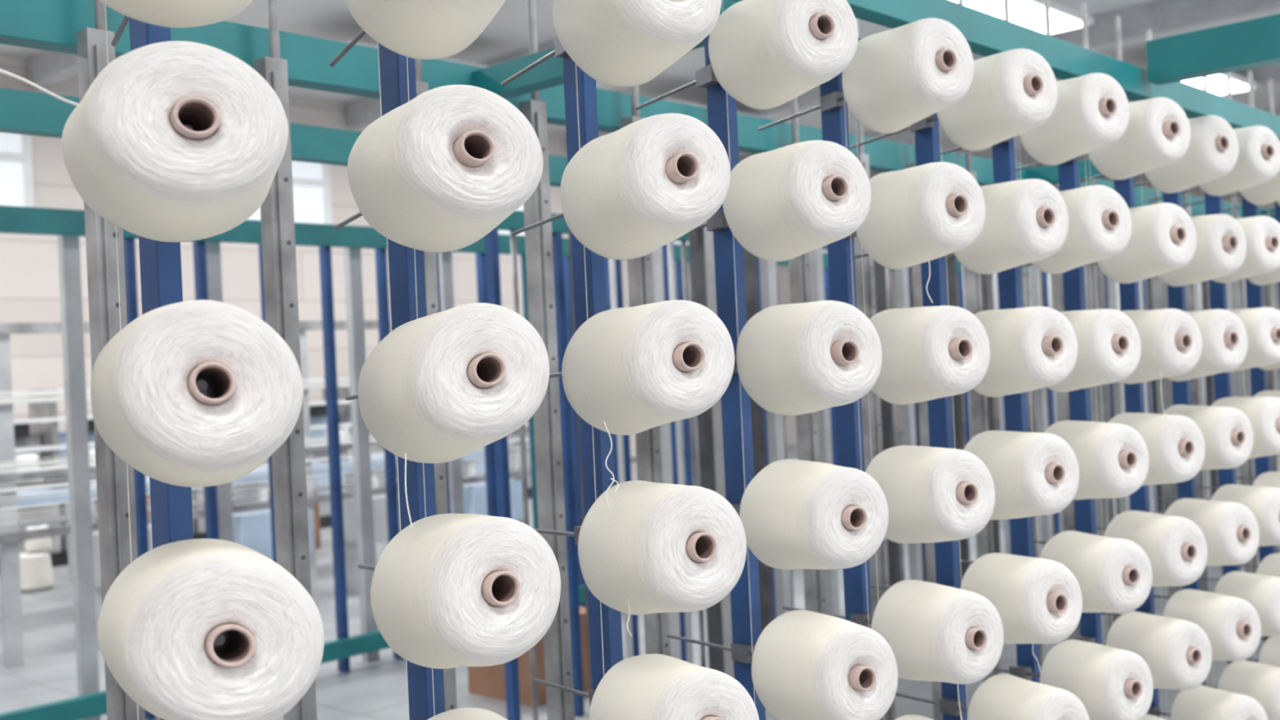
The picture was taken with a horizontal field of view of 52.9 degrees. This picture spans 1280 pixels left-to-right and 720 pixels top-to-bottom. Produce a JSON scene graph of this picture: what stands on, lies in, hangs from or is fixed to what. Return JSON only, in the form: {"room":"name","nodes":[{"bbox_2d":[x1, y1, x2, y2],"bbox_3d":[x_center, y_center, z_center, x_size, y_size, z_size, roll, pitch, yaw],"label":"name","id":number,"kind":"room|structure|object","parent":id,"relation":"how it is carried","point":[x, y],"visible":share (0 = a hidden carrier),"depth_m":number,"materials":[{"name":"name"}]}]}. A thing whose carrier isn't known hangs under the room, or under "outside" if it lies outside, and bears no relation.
{"room":"textile factory","nodes":[
{"label":"textile factory","id":0,"kind":"room"},
{"bbox_2d":[0,55,999,464],"bbox_3d":[-2.519,-0.789,17.487,0.100,5.000,31.000,-3,0,43],"label":"wall","id":1,"kind":"structure","parent":0,"point":[29,275],"depth_m":14.99,"materials":[{"name":"white paint"}]},
{"bbox_2d":[0,132,35,207],"bbox_3d":[-7.133,-2.051,12.440,0.080,1.320,2.420,-3,0,43],"label":"window","id":2,"kind":"structure","parent":1,"relation":"in","point":[16,170],"depth_m":13.22,"materials":[{"name":"white glass"}]},
{"bbox_2d":[247,160,332,224],"bbox_3d":[-4.688,-2.152,15.080,0.080,1.320,2.420,-3,0,43],"label":"window","id":3,"kind":"structure","parent":1,"relation":"in","point":[312,196],"depth_m":15.78,"materials":[{"name":"white glass"}]},
{"bbox_2d":[497,204,524,235],"bbox_3d":[-2.242,-2.253,17.720,0.080,1.320,2.420,-3,0,43],"label":"window","id":4,"kind":"structure","parent":1,"relation":"in","point":[521,208],"depth_m":18.18,"materials":[{"name":"white glass"}]},
{"bbox_2d":[673,240,688,244],"bbox_3d":[0.204,-2.353,20.360,0.080,1.320,2.420,-3,0,43],"label":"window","id":5,"kind":"structure","parent":1,"relation":"in","point":[674,242],"depth_m":20.80,"materials":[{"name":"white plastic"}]},
{"bbox_2d":[0,415,1279,719],"bbox_3d":[4.045,1.423,11.490,17.500,0.100,31.000,-3,0,43],"label":"floor","id":6,"kind":"structure","parent":0,"point":[377,690],"depth_m":6.79,"materials":[{"name":"concrete"}]},
{"bbox_2d":[19,551,54,591],"bbox_3d":[-4.693,1.627,9.938,0.290,0.295,0.290,-3,0,43],"label":"cone","id":7,"kind":"object","parent":6,"relation":"on","point":[36,568],"visible":0.86,"depth_m":9.83,"materials":[{"name":"fabric"}]},
{"bbox_2d":[24,524,52,551],"bbox_3d":[-4.668,1.381,9.976,0.193,0.197,0.193,-3,0,43],"label":"cone","id":8,"kind":"object","parent":7,"relation":"on","point":[40,544],"visible":0.66,"depth_m":9.90,"materials":[{"name":"fabric"}]},
{"bbox_2d":[93,493,151,521],"bbox_3d":[-4.396,1.435,10.853,0.352,0.662,0.454,-3,0,43],"label":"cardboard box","id":9,"kind":"object","parent":6,"relation":"on","point":[147,495],"visible":0.02,"depth_m":10.87,"materials":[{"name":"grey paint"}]},
{"bbox_2d":[14,422,484,559],"bbox_3d":[-3.409,1.156,9.726,0.500,1.155,5.500,-3,0,43],"label":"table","id":10,"kind":"object","parent":6,"relation":"on","point":[21,503],"visible":0.15,"depth_m":9.96,"materials":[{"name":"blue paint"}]},
{"bbox_2d":[12,375,532,567],"bbox_3d":[-4.000,0.982,12.848,0.804,1.550,8.685,-3,0,43],"label":"machine","id":11,"kind":"object","parent":6,"relation":"on","point":[41,428],"visible":0.1,"depth_m":11.50,"materials":[{"name":"grey paint"}]},
{"bbox_2d":[231,487,320,548],"bbox_3d":[-3.325,1.437,11.565,0.502,0.565,0.704,-3,0,43],"label":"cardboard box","id":12,"kind":"object","parent":6,"relation":"on","point":[316,506],"visible":0.02,"depth_m":11.63,"materials":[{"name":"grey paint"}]},
{"bbox_2d":[0,377,635,525],"bbox_3d":[-2.828,0.467,6.570,1.193,0.666,7.500,-3,0,43],"label":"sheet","id":13,"kind":"object","parent":6,"relation":"on","point":[55,461],"visible":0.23,"depth_m":6.81,"materials":[{"name":"white"}]},
{"bbox_2d":[0,320,685,668],"bbox_3d":[-2.655,0.720,8.449,0.575,1.920,10.875,-3,0,43],"label":"frame","id":14,"kind":"object","parent":6,"relation":"on","point":[251,522],"visible":0.09,"depth_m":7.96,"materials":[{"name":"metal"}]},
{"bbox_2d":[467,606,589,706],"bbox_3d":[-0.534,1.368,6.045,0.452,0.381,0.554,-3,0,43],"label":"cardboard box","id":15,"kind":"object","parent":6,"relation":"on","point":[485,681],"visible":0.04,"depth_m":5.93,"materials":[{"name":"brown cardboard"}]},
{"bbox_2d":[0,204,1111,719],"bbox_3d":[0.248,0.382,8.613,0.230,2.305,15.680,-3,0,43],"label":"rack","id":16,"kind":"object","parent":6,"relation":"on","point":[68,224],"visible":0.16,"depth_m":6.63,"materials":[{"name":"metal"}]},
{"bbox_2d":[0,0,1279,719],"bbox_3d":[2.974,-0.109,5.878,1.278,3.000,14.600,-3,0,43],"label":"yarn creel","id":17,"kind":"object","parent":6,"relation":"on","point":[547,86],"visible":0.3,"depth_m":2.80,"materials":[{"name":"metal"}]},
{"bbox_2d":[0,68,78,106],"bbox_3d":[-1.076,-0.329,0.909,0.044,0.138,1.623,-3,0,40],"label":"yarn","id":18,"kind":"object","parent":17,"relation":"attached to","point":[2,71],"visible":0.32,"depth_m":1.39},
{"bbox_2d":[61,40,288,242],"bbox_3d":[-0.476,-0.223,1.335,0.218,0.186,0.203,-3,0,-28],"label":"cone","id":19,"kind":"object","parent":17,"relation":"attached to","point":[128,151],"visible":1,"depth_m":1.26,"materials":[{"name":"fabric"}]},
{"bbox_2d":[98,0,253,27],"bbox_3d":[-0.483,-0.460,1.342,0.218,0.187,0.202,-3,0,-29],"label":"cone","id":20,"kind":"object","parent":17,"relation":"attached to","point":[164,13],"visible":1,"depth_m":1.38,"materials":[{"name":"fabric"}]},
{"bbox_2d":[90,299,303,487],"bbox_3d":[-0.457,0.038,1.339,0.205,0.199,0.204,-3,0,-26],"label":"cone","id":21,"kind":"object","parent":17,"relation":"attached to","point":[148,406],"visible":0.99,"depth_m":1.26,"materials":[{"name":"fabric"}]},
{"bbox_2d":[97,538,324,719],"bbox_3d":[-0.441,0.293,1.343,0.218,0.201,0.203,-3,0,-27],"label":"cone","id":22,"kind":"object","parent":17,"relation":"attached to","point":[161,619],"visible":1,"depth_m":1.27,"materials":[{"name":"fabric"}]},
{"bbox_2d":[346,0,505,59],"bbox_3d":[-0.246,-0.492,1.606,0.204,0.201,0.217,-3,0,-30],"label":"cone","id":23,"kind":"object","parent":17,"relation":"attached to","point":[420,29],"visible":1,"depth_m":1.59,"materials":[{"name":"fabric"}]},
{"bbox_2d":[347,84,542,252],"bbox_3d":[-0.237,-0.235,1.601,0.212,0.187,0.215,-3,0,-28],"label":"cone","id":24,"kind":"object","parent":17,"relation":"attached to","point":[438,171],"visible":1,"depth_m":1.53,"materials":[{"name":"fabric"}]},
{"bbox_2d":[357,302,549,463],"bbox_3d":[-0.224,0.032,1.601,0.206,0.198,0.216,-3,0,-32],"label":"cone","id":25,"kind":"object","parent":17,"relation":"attached to","point":[447,385],"visible":1,"depth_m":1.52,"materials":[{"name":"fabric"}]},
{"bbox_2d":[370,513,560,668],"bbox_3d":[-0.211,0.293,1.602,0.200,0.203,0.216,-3,0,-32],"label":"cone","id":26,"kind":"object","parent":17,"relation":"attached to","point":[448,590],"visible":1,"depth_m":1.53,"materials":[{"name":"fabric"}]},
{"bbox_2d":[426,707,507,719],"bbox_3d":[-0.195,0.548,1.605,0.206,0.192,0.216,-3,0,-32],"label":"cone","id":27,"kind":"object","parent":17,"relation":"attached to","point":[463,713],"visible":1,"depth_m":1.66,"materials":[{"name":"fabric"}]},
{"bbox_2d":[552,0,721,86],"bbox_3d":[0.000,-0.512,1.874,0.202,0.196,0.216,-3,0,-29],"label":"cone","id":28,"kind":"object","parent":17,"relation":"attached to","point":[615,42],"visible":1,"depth_m":1.82,"materials":[{"name":"fabric"}]},
{"bbox_2d":[560,113,730,259],"bbox_3d":[0.014,-0.250,1.874,0.204,0.193,0.216,-3,0,-31],"label":"cone","id":29,"kind":"object","parent":17,"relation":"attached to","point":[631,191],"visible":1,"depth_m":1.80,"materials":[{"name":"fabric"}]},
{"bbox_2d":[561,299,734,435],"bbox_3d":[0.018,0.014,1.866,0.205,0.193,0.215,-2,0,-33],"label":"cone","id":30,"kind":"object","parent":17,"relation":"attached to","point":[634,370],"visible":0.99,"depth_m":1.79,"materials":[{"name":"fabric"}]},
{"bbox_2d":[577,480,746,614],"bbox_3d":[0.038,0.280,1.871,0.199,0.200,0.216,-3,0,-30],"label":"cone","id":31,"kind":"object","parent":17,"relation":"attached to","point":[660,548],"visible":0.99,"depth_m":1.80,"materials":[{"name":"fabric"}]},
{"bbox_2d":[589,653,759,719],"bbox_3d":[0.056,0.537,1.875,0.205,0.196,0.216,-3,0,-29],"label":"cone","id":32,"kind":"object","parent":17,"relation":"attached to","point":[647,686],"visible":1,"depth_m":1.81,"materials":[{"name":"fabric"}]},
{"bbox_2d":[708,0,857,109],"bbox_3d":[0.243,-0.523,2.129,0.202,0.188,0.202,-3,0,-32],"label":"cone","id":33,"kind":"object","parent":17,"relation":"attached to","point":[765,54],"visible":1,"depth_m":2.07,"materials":[{"name":"fabric"}]},
{"bbox_2d":[722,140,871,261],"bbox_3d":[0.266,-0.264,2.140,0.199,0.187,0.203,-3,0,-31],"label":"cone","id":34,"kind":"object","parent":17,"relation":"attached to","point":[790,202],"visible":0.98,"depth_m":2.07,"materials":[{"name":"fabric"}]},
{"bbox_2d":[736,300,882,415],"bbox_3d":[0.287,-0.002,2.147,0.194,0.191,0.203,-3,0,-30],"label":"cone","id":35,"kind":"object","parent":17,"relation":"attached to","point":[800,358],"visible":1,"depth_m":2.08,"materials":[{"name":"fabric"}]},
{"bbox_2d":[739,458,888,569],"bbox_3d":[0.292,0.262,2.141,0.200,0.187,0.203,-3,0,-28],"label":"cone","id":36,"kind":"object","parent":17,"relation":"attached to","point":[794,513],"visible":0.99,"depth_m":2.08,"materials":[{"name":"fabric"}]},
{"bbox_2d":[751,609,897,719],"bbox_3d":[0.314,0.525,2.146,0.192,0.193,0.203,-3,0,-31],"label":"cone","id":37,"kind":"object","parent":17,"relation":"attached to","point":[806,664],"visible":1,"depth_m":2.08,"materials":[{"name":"fabric"}]},
{"bbox_2d":[842,17,973,133],"bbox_3d":[0.510,-0.534,2.418,0.193,0.190,0.205,-3,0,-32],"label":"cone","id":38,"kind":"object","parent":17,"relation":"attached to","point":[895,79],"visible":0.99,"depth_m":2.35,"materials":[{"name":"fabric"}]},
{"bbox_2d":[894,714,933,719],"bbox_3d":[0.562,0.774,2.401,0.192,0.188,0.205,-3,0,-32],"label":"cone","id":39,"kind":"object","parent":17,"relation":"attached to","point":[909,717],"visible":1,"depth_m":2.46,"materials":[{"name":"fabric"}]},
{"bbox_2d":[856,161,985,269],"bbox_3d":[0.533,-0.272,2.428,0.192,0.189,0.204,-3,0,-30],"label":"cone","id":40,"kind":"object","parent":17,"relation":"attached to","point":[938,209],"visible":0.94,"depth_m":2.36,"materials":[{"name":"fabric"}]},
{"bbox_2d":[869,305,990,404],"bbox_3d":[0.539,-0.009,2.420,0.194,0.186,0.205,-3,0,-31],"label":"cone","id":41,"kind":"object","parent":17,"relation":"attached to","point":[929,353],"visible":0.94,"depth_m":2.35,"materials":[{"name":"fabric"}]},
{"bbox_2d":[865,445,995,543],"bbox_3d":[0.547,0.257,2.414,0.192,0.188,0.205,-3,0,-31],"label":"cone","id":42,"kind":"object","parent":17,"relation":"attached to","point":[933,495],"visible":0.98,"depth_m":2.35,"materials":[{"name":"fabric"}]},
{"bbox_2d":[871,579,1004,684],"bbox_3d":[0.563,0.517,2.418,0.191,0.189,0.205,-3,0,-31],"label":"cone","id":43,"kind":"object","parent":17,"relation":"attached to","point":[934,632],"visible":0.98,"depth_m":2.35,"materials":[{"name":"fabric"}]},
{"bbox_2d":[937,48,1057,151],"bbox_3d":[0.747,-0.541,2.674,0.192,0.188,0.205,-3,0,-32],"label":"cone","id":44,"kind":"object","parent":17,"relation":"attached to","point":[1011,93],"visible":0.91,"depth_m":2.60,"materials":[{"name":"fabric"}]},
{"bbox_2d":[953,178,1068,274],"bbox_3d":[0.775,-0.280,2.691,0.192,0.189,0.205,-2,0,-33],"label":"cone","id":45,"kind":"object","parent":17,"relation":"attached to","point":[1026,221],"visible":0.91,"depth_m":2.62,"materials":[{"name":"fabric"}]},
{"bbox_2d":[963,430,1079,519],"bbox_3d":[0.793,0.243,2.680,0.191,0.189,0.205,-3,0,-31],"label":"cone","id":46,"kind":"object","parent":17,"relation":"attached to","point":[1032,473],"visible":0.87,"depth_m":2.61,"materials":[{"name":"fabric"}]},
{"bbox_2d":[960,552,1082,644],"bbox_3d":[0.795,0.502,2.667,0.191,0.190,0.205,-3,0,-30],"label":"cone","id":47,"kind":"object","parent":17,"relation":"attached to","point":[1036,600],"visible":0.9,"depth_m":2.60,"materials":[{"name":"fabric"}]},
{"bbox_2d":[973,306,1077,396],"bbox_3d":[0.794,-0.016,2.696,0.193,0.187,0.205,-3,0,-30],"label":"cone","id":48,"kind":"object","parent":17,"relation":"attached to","point":[1032,348],"visible":0.92,"depth_m":2.62,"materials":[{"name":"fabric"}]},
{"bbox_2d":[967,673,1089,719],"bbox_3d":[0.810,0.763,2.671,0.192,0.189,0.205,-3,0,-28],"label":"cone","id":49,"kind":"object","parent":17,"relation":"attached to","point":[1002,696],"visible":1,"depth_m":2.63,"materials":[{"name":"fabric"}]},
{"bbox_2d":[1019,72,1129,165],"bbox_3d":[0.996,-0.552,2.942,0.190,0.189,0.205,-3,0,-30],"label":"cone","id":50,"kind":"object","parent":17,"relation":"attached to","point":[1091,113],"visible":0.92,"depth_m":2.87,"materials":[{"name":"fabric"}]},
{"bbox_2d":[1031,184,1131,273],"bbox_3d":[0.996,-0.296,2.928,0.193,0.188,0.205,-3,0,-30],"label":"cone","id":51,"kind":"object","parent":17,"relation":"attached to","point":[1100,219],"visible":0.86,"depth_m":2.85,"materials":[{"name":"fabric"}]},
{"bbox_2d":[1046,308,1141,392],"bbox_3d":[1.021,-0.021,2.941,0.193,0.188,0.205,-3,0,-32],"label":"cone","id":52,"kind":"object","parent":17,"relation":"attached to","point":[1109,344],"visible":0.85,"depth_m":2.86,"materials":[{"name":"fabric"}]},
{"bbox_2d":[1039,530,1152,613],"bbox_3d":[1.044,0.490,2.936,0.194,0.187,0.204,-3,0,-30],"label":"cone","id":53,"kind":"object","parent":17,"relation":"attached to","point":[1113,575],"visible":0.91,"depth_m":2.86,"materials":[{"name":"fabric"}]},
{"bbox_2d":[1044,420,1148,500],"bbox_3d":[1.042,0.233,2.949,0.193,0.187,0.204,-3,0,-32],"label":"cone","id":54,"kind":"object","parent":17,"relation":"attached to","point":[1113,458],"visible":0.86,"depth_m":2.87,"materials":[{"name":"fabric"}]},
{"bbox_2d":[1040,639,1153,719],"bbox_3d":[1.041,0.742,2.920,0.191,0.189,0.205,-2,0,-33],"label":"cone","id":55,"kind":"object","parent":17,"relation":"attached to","point":[1111,683],"visible":0.93,"depth_m":2.85,"materials":[{"name":"fabric"}]},
{"bbox_2d":[1088,97,1191,180],"bbox_3d":[1.247,-0.555,3.216,0.192,0.188,0.205,-3,0,-26],"label":"cone","id":56,"kind":"object","parent":17,"relation":"attached to","point":[1157,133],"visible":0.85,"depth_m":3.15,"materials":[{"name":"fabric"}]},
{"bbox_2d":[1097,202,1196,283],"bbox_3d":[1.268,-0.291,3.221,0.192,0.189,0.205,-3,0,-31],"label":"cone","id":57,"kind":"object","parent":17,"relation":"attached to","point":[1163,237],"visible":0.88,"depth_m":3.15,"materials":[{"name":"fabric"}]},
{"bbox_2d":[1141,714,1167,719],"bbox_3d":[1.320,0.996,3.209,0.194,0.186,0.206,-3,0,-27],"label":"cone","id":58,"kind":"object","parent":17,"relation":"attached to","point":[1148,717],"visible":0.56,"depth_m":3.25,"materials":[{"name":"fabric"}]},
{"bbox_2d":[1103,510,1207,586],"bbox_3d":[1.283,0.475,3.193,0.190,0.191,0.205,-3,0,-29],"label":"cone","id":59,"kind":"object","parent":17,"relation":"attached to","point":[1175,548],"visible":0.84,"depth_m":3.12,"materials":[{"name":"fabric"}]},
{"bbox_2d":[1108,413,1204,485],"bbox_3d":[1.282,0.226,3.208,0.190,0.189,0.205,-3,0,-30],"label":"cone","id":60,"kind":"object","parent":17,"relation":"attached to","point":[1175,445],"visible":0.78,"depth_m":3.13,"materials":[{"name":"fabric"}]},
{"bbox_2d":[1106,611,1212,689],"bbox_3d":[1.292,0.730,3.191,0.195,0.187,0.205,-3,0,-32],"label":"cone","id":61,"kind":"object","parent":17,"relation":"attached to","point":[1177,653],"visible":0.91,"depth_m":3.12,"materials":[{"name":"fabric"}]},
{"bbox_2d":[1118,308,1202,383],"bbox_3d":[1.281,-0.035,3.222,0.194,0.188,0.205,-3,0,-31],"label":"cone","id":62,"kind":"object","parent":17,"relation":"attached to","point":[1171,341],"visible":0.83,"depth_m":3.14,"materials":[{"name":"fabric"}]},
{"bbox_2d":[1144,115,1238,193],"bbox_3d":[1.489,-0.555,3.474,0.192,0.190,0.205,-3,0,-31],"label":"cone","id":63,"kind":"object","parent":17,"relation":"attached to","point":[1211,153],"visible":0.81,"depth_m":3.40,"materials":[{"name":"fabric"}]},
{"bbox_2d":[1157,213,1246,286],"bbox_3d":[1.520,-0.299,3.494,0.191,0.190,0.205,-3,0,-32],"label":"cone","id":64,"kind":"object","parent":17,"relation":"attached to","point":[1220,251],"visible":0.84,"depth_m":3.42,"materials":[{"name":"fabric"}]},
{"bbox_2d":[1166,309,1248,381],"bbox_3d":[1.512,-0.039,3.471,0.191,0.191,0.205,-3,0,-30],"label":"cone","id":65,"kind":"object","parent":17,"relation":"attached to","point":[1224,335],"visible":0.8,"depth_m":3.39,"materials":[{"name":"fabric"}]},
{"bbox_2d":[1162,404,1253,470],"bbox_3d":[1.531,0.213,3.478,0.194,0.186,0.204,-2,0,-32],"label":"cone","id":66,"kind":"object","parent":17,"relation":"attached to","point":[1227,432],"visible":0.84,"depth_m":3.40,"materials":[{"name":"fabric"}]},
{"bbox_2d":[1164,497,1259,565],"bbox_3d":[1.549,0.473,3.481,0.191,0.189,0.205,-3,0,-30],"label":"cone","id":67,"kind":"object","parent":17,"relation":"attached to","point":[1230,531],"visible":0.8,"depth_m":3.40,"materials":[{"name":"fabric"}]},
{"bbox_2d":[1163,589,1261,661],"bbox_3d":[1.538,0.722,3.458,0.191,0.190,0.206,-3,0,-25],"label":"cone","id":68,"kind":"object","parent":17,"relation":"attached to","point":[1232,626],"visible":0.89,"depth_m":3.39,"materials":[{"name":"fabric"}]},
{"bbox_2d":[1170,684,1267,719],"bbox_3d":[1.571,0.987,3.475,0.192,0.188,0.205,-3,0,-30],"label":"cone","id":69,"kind":"object","parent":17,"relation":"attached to","point":[1202,702],"visible":0.96,"depth_m":3.43,"materials":[{"name":"fabric"}]},
{"bbox_2d":[1198,125,1279,195],"bbox_3d":[1.745,-0.582,3.751,0.196,0.188,0.205,-3,0,-30],"label":"cone","id":70,"kind":"object","parent":17,"relation":"attached to","point":[1258,162],"visible":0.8,"depth_m":3.67,"materials":[{"name":"fabric"}]},
{"bbox_2d":[1210,215,1279,283],"bbox_3d":[1.756,-0.323,3.750,0.194,0.186,0.205,-3,0,-27],"label":"cone","id":71,"kind":"object","parent":17,"relation":"attached to","point":[1262,233],"visible":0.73,"depth_m":3.67,"materials":[{"name":"fabric"}]},
{"bbox_2d":[1210,484,1279,546],"bbox_3d":[1.789,0.459,3.745,0.194,0.185,0.206,-3,0,-27],"label":"cone","id":72,"kind":"object","parent":17,"relation":"attached to","point":[1264,502],"visible":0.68,"depth_m":3.67,"materials":[{"name":"fabric"}]},
{"bbox_2d":[1211,396,1279,458],"bbox_3d":[1.784,0.202,3.750,0.191,0.191,0.206,-2,0,-32],"label":"cone","id":73,"kind":"object","parent":17,"relation":"attached to","point":[1263,413],"visible":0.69,"depth_m":3.66,"materials":[{"name":"fabric"}]},
{"bbox_2d":[1214,571,1279,635],"bbox_3d":[1.809,0.718,3.747,0.193,0.186,0.205,-3,0,-31],"label":"cone","id":74,"kind":"object","parent":17,"relation":"attached to","point":[1262,592],"visible":0.69,"depth_m":3.68,"materials":[{"name":"fabric"}]},
{"bbox_2d":[1217,660,1279,719],"bbox_3d":[1.821,0.983,3.745,0.194,0.188,0.205,-3,0,-31],"label":"cone","id":75,"kind":"object","parent":17,"relation":"attached to","point":[1260,682],"visible":0.7,"depth_m":3.70,"materials":[{"name":"fabric"}]},
{"bbox_2d":[1225,306,1279,372],"bbox_3d":[1.775,-0.058,3.753,0.195,0.186,0.205,-3,0,-30],"label":"cone","id":76,"kind":"object","parent":17,"relation":"attached to","point":[1261,325],"visible":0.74,"depth_m":3.66,"materials":[{"name":"fabric"}]},
{"bbox_2d":[1239,141,1279,205],"bbox_3d":[1.998,-0.588,4.022,0.190,0.191,0.206,-3,0,-28],"label":"cone","id":77,"kind":"object","parent":17,"relation":"attached to","point":[1265,193],"visible":0.29,"depth_m":4.01,"materials":[{"name":"fabric"}]},
{"bbox_2d":[1246,266,1279,285],"bbox_3d":[2.006,-0.334,4.019,0.191,0.191,0.205,-3,0,-32],"label":"cone","id":78,"kind":"object","parent":17,"relation":"attached to","point":[1273,277],"visible":0.19,"depth_m":4.02,"materials":[{"name":"fabric"}]},
{"bbox_2d":[1252,471,1279,488],"bbox_3d":[2.043,0.447,4.015,0.190,0.190,0.205,-3,0,-31],"label":"cone","id":79,"kind":"object","parent":17,"relation":"attached to","point":[1268,479],"visible":0.32,"depth_m":4.03,"materials":[{"name":"fabric"}]},
{"bbox_2d":[1253,390,1279,398],"bbox_3d":[2.031,0.190,4.019,0.192,0.189,0.205,-3,0,-27],"label":"cone","id":80,"kind":"object","parent":17,"relation":"attached to","point":[1267,393],"visible":0.18,"depth_m":4.04,"materials":[{"name":"fabric"}]},
{"bbox_2d":[1255,553,1279,577],"bbox_3d":[2.062,0.706,4.019,0.192,0.187,0.205,-3,0,-29],"label":"cone","id":81,"kind":"object","parent":17,"relation":"attached to","point":[1269,565],"visible":0.38,"depth_m":4.04,"materials":[{"name":"fabric"}]},
{"bbox_2d":[1257,309,1279,370],"bbox_3d":[2.024,-0.065,4.021,0.191,0.192,0.205,-3,0,-30],"label":"cone","id":82,"kind":"object","parent":17,"relation":"attached to","point":[1276,366],"visible":0.09,"depth_m":4.04,"materials":[{"name":"fabric"}]},
{"bbox_2d":[1258,635,1279,666],"bbox_3d":[2.068,0.965,4.013,0.192,0.190,0.205,-2,0,-32],"label":"cone","id":83,"kind":"object","parent":17,"relation":"attached to","point":[1269,654],"visible":0.48,"depth_m":4.02,"materials":[{"name":"fabric"}]},
{"bbox_2d":[0,88,1279,719],"bbox_3d":[1.609,0.313,7.159,0.755,2.300,14.600,-3,0,43],"label":"rack","id":84,"kind":"object","parent":6,"relation":"on","point":[21,112],"visible":0.12,"depth_m":5.61,"materials":[{"name":"metal"}]},
{"bbox_2d":[0,0,1279,181],"bbox_3d":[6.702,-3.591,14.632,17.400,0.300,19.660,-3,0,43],"label":"ceiling","id":85,"kind":"structure","parent":0,"point":[46,68],"depth_m":13.42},
{"bbox_2d":[355,42,377,48],"bbox_3d":[-2.544,-2.972,11.995,0.076,0.075,0.253,-3,0,43],"label":"ceiling light","id":86,"kind":"object","parent":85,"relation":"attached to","point":[357,43],"depth_m":12.23,"materials":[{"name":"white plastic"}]},
{"bbox_2d":[436,57,489,67],"bbox_3d":[-1.760,-3.005,12.842,0.078,0.075,0.613,-3,0,43],"label":"ceiling light","id":87,"kind":"object","parent":85,"relation":"attached to","point":[442,59],"depth_m":13.09,"materials":[{"name":"white plastic"}]},
{"bbox_2d":[964,0,1004,19],"bbox_3d":[3.234,-3.246,11.702,0.307,0.075,0.896,-3,0,43],"label":"ceiling light","id":88,"kind":"object","parent":85,"relation":"attached to","point":[993,7],"depth_m":11.65,"materials":[{"name":"white plastic"}]},
{"bbox_2d":[1008,0,1045,34],"bbox_3d":[3.734,-3.267,12.065,0.546,0.075,1.438,-3,0,43],"label":"ceiling light","id":89,"kind":"object","parent":85,"relation":"attached to","point":[1029,14],"depth_m":11.98,"materials":[{"name":"white plastic"}]},
{"bbox_2d":[1048,0,1082,33],"bbox_3d":[3.884,-3.274,12.158,0.530,0.075,1.174,-3,0,43],"label":"ceiling light","id":90,"kind":"object","parent":85,"relation":"attached to","point":[1062,18],"depth_m":12.25,"materials":[{"name":"white plastic"}]},
{"bbox_2d":[1181,77,1203,89],"bbox_3d":[6.819,-3.393,15.615,0.246,0.075,0.767,-3,0,43],"label":"ceiling light","id":91,"kind":"object","parent":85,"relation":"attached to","point":[1197,82],"depth_m":15.52,"materials":[{"name":"white plastic"}]},
{"bbox_2d":[1206,72,1226,94],"bbox_3d":[7.116,-3.407,15.728,0.527,0.075,1.336,-3,0,43],"label":"ceiling light","id":92,"kind":"object","parent":85,"relation":"attached to","point":[1216,84],"depth_m":15.70,"materials":[{"name":"white plastic"}]},
{"bbox_2d":[1230,71,1248,93],"bbox_3d":[7.198,-3.411,15.657,0.423,0.075,1.326,-3,0,43],"label":"ceiling light","id":93,"kind":"object","parent":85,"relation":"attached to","point":[1238,83],"depth_m":15.78,"materials":[{"name":"white plastic"}]},
{"bbox_2d":[1252,80,1258,88],"bbox_3d":[7.555,-3.427,15.845,0.152,0.075,0.497,-3,0,43],"label":"ceiling light","id":94,"kind":"object","parent":85,"relation":"attached to","point":[1255,84],"depth_m":16.05,"materials":[{"name":"white plastic"}]},
{"bbox_2d":[662,98,773,119],"bbox_3d":[0.633,-3.098,16.524,1.100,0.075,2.100,-3,0,43],"label":"ceiling light","id":95,"kind":"object","parent":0,"point":[668,100],"depth_m":15.87,"materials":[{"name":"white"}]},
{"bbox_2d":[1026,178,1276,416],"bbox_3d":[14.490,-1.560,22.906,17.500,5.000,0.100,-3,0,43],"label":"wall","id":96,"kind":"structure","parent":0,"point":[1199,193],"depth_m":25.87,"materials":[{"name":"paint"}]},
{"bbox_2d":[1146,13,1279,84],"bbox_3d":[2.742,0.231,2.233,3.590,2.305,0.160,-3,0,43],"label":"cross beam","id":97,"kind":"structure","parent":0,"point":[1255,42],"depth_m":3.32,"materials":[{"name":"teal metal"}]}
]}

